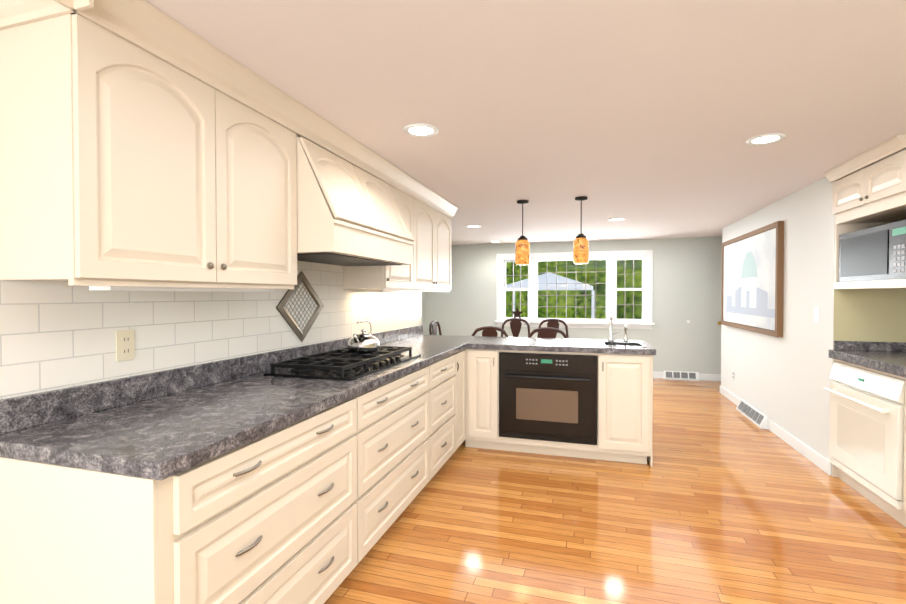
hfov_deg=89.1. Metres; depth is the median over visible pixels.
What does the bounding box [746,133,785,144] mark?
recessed light
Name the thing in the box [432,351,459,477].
base cabinet
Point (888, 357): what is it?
countertop
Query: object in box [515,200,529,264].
pendant light
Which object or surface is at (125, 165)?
upper cabinet
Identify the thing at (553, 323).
chair
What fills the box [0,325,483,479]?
countertop
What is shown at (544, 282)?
tent canopy
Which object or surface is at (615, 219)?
recessed light
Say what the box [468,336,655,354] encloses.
countertop
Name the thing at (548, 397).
wall oven
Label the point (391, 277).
upper cabinet
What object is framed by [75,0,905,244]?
ceiling
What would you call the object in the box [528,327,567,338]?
chair
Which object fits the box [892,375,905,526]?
base cabinet
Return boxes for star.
[511,307,522,317]
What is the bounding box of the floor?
[324,378,905,603]
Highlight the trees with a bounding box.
[506,260,641,318]
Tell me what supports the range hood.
attached to the tiled wall at (55, 335)
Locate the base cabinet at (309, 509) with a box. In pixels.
[0,393,363,603]
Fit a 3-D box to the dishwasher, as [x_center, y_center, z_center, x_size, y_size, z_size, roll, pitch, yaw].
[2.861,0.801,2.881,0.631,0.730,0.771,0,1,17]
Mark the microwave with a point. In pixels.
(874, 253)
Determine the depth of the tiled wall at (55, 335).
1.85 m
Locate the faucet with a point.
(625, 331)
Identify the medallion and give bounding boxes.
[276,271,323,341]
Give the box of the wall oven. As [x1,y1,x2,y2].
[499,352,596,444]
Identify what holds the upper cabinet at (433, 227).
attached to the tiled wall at (55, 335)
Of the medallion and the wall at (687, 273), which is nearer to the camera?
the medallion
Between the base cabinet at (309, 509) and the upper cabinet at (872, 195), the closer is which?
the base cabinet at (309, 509)
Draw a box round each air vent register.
[663,371,699,380]
[736,399,767,428]
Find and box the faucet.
[608,312,627,341]
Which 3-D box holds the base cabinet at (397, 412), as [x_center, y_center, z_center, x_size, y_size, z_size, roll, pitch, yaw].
[-0.614,0.845,2.664,0.668,0.860,0.980,0,1,17]
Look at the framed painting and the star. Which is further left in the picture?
the star
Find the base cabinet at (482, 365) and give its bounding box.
[464,349,511,449]
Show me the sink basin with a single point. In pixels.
(603, 343)
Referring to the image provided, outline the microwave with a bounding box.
[839,219,905,281]
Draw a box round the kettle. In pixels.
[347,320,379,351]
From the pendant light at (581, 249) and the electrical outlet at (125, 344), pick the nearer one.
the electrical outlet at (125, 344)
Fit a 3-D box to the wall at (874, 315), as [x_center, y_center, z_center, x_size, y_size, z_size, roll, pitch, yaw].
[3.051,0.166,3.241,0.619,2.200,0.004,0,1,17]
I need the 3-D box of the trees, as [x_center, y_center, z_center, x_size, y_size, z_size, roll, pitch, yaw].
[4.119,-1.393,13.415,18.000,7.000,0.050,0,1,17]
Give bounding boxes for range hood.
[296,136,413,265]
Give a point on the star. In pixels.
(517, 313)
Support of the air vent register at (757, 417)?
attached to the baseboard at (821, 462)
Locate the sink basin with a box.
[601,341,645,346]
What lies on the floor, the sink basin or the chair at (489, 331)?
the chair at (489, 331)
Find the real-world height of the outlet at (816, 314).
0.116 m
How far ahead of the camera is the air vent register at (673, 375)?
7.12 m
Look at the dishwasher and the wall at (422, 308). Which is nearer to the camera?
the dishwasher
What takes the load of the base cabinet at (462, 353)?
on the floor
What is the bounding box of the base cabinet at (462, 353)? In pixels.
[460,350,465,444]
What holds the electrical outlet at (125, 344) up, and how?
attached to the tiled wall at (55, 335)
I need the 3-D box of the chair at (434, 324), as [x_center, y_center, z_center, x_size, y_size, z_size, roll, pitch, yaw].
[-0.022,0.732,5.890,0.491,0.989,0.460,0,1,17]
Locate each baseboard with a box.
[653,372,720,380]
[720,385,830,474]
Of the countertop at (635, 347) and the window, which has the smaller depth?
the countertop at (635, 347)
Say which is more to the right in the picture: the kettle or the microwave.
the microwave
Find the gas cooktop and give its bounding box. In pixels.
[263,346,420,380]
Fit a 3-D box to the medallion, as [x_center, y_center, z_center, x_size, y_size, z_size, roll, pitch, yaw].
[-0.917,0.028,2.791,0.012,0.426,0.470,0,1,17]
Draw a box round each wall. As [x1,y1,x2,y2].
[0,261,420,399]
[421,292,423,334]
[424,237,721,374]
[721,177,834,475]
[833,171,905,349]
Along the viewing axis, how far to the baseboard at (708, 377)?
7.06 m
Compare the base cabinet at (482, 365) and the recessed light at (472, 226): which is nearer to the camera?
the base cabinet at (482, 365)
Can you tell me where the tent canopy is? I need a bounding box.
[506,273,594,318]
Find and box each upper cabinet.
[0,0,299,287]
[343,176,415,291]
[416,196,451,291]
[824,134,905,288]
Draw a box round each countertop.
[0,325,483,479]
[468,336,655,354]
[829,341,905,377]
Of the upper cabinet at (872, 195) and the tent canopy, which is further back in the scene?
the tent canopy
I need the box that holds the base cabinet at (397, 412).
[364,364,431,555]
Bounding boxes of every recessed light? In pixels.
[403,123,438,136]
[466,225,480,227]
[608,218,624,220]
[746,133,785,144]
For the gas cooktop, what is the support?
in the countertop at (161, 425)
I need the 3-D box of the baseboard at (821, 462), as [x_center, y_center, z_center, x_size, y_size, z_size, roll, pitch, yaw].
[3.171,1.192,4.770,0.014,0.100,2.964,0,1,17]
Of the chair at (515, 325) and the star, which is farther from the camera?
the star
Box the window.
[494,250,654,328]
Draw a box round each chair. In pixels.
[429,320,441,334]
[472,326,507,336]
[501,318,529,336]
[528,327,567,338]
[537,318,568,338]
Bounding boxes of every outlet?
[115,329,134,361]
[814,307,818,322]
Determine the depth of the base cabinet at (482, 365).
3.87 m
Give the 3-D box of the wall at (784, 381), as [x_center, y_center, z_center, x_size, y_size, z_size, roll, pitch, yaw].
[3.472,0.144,4.656,0.620,2.200,2.950,0,1,17]
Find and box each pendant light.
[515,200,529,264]
[573,196,588,263]
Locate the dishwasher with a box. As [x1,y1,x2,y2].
[824,362,904,509]
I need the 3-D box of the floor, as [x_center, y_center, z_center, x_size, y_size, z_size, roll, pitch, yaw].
[0.814,1.310,2.023,6.600,0.050,11.850,0,1,17]
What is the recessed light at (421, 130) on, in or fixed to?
in the ceiling
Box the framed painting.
[721,221,783,336]

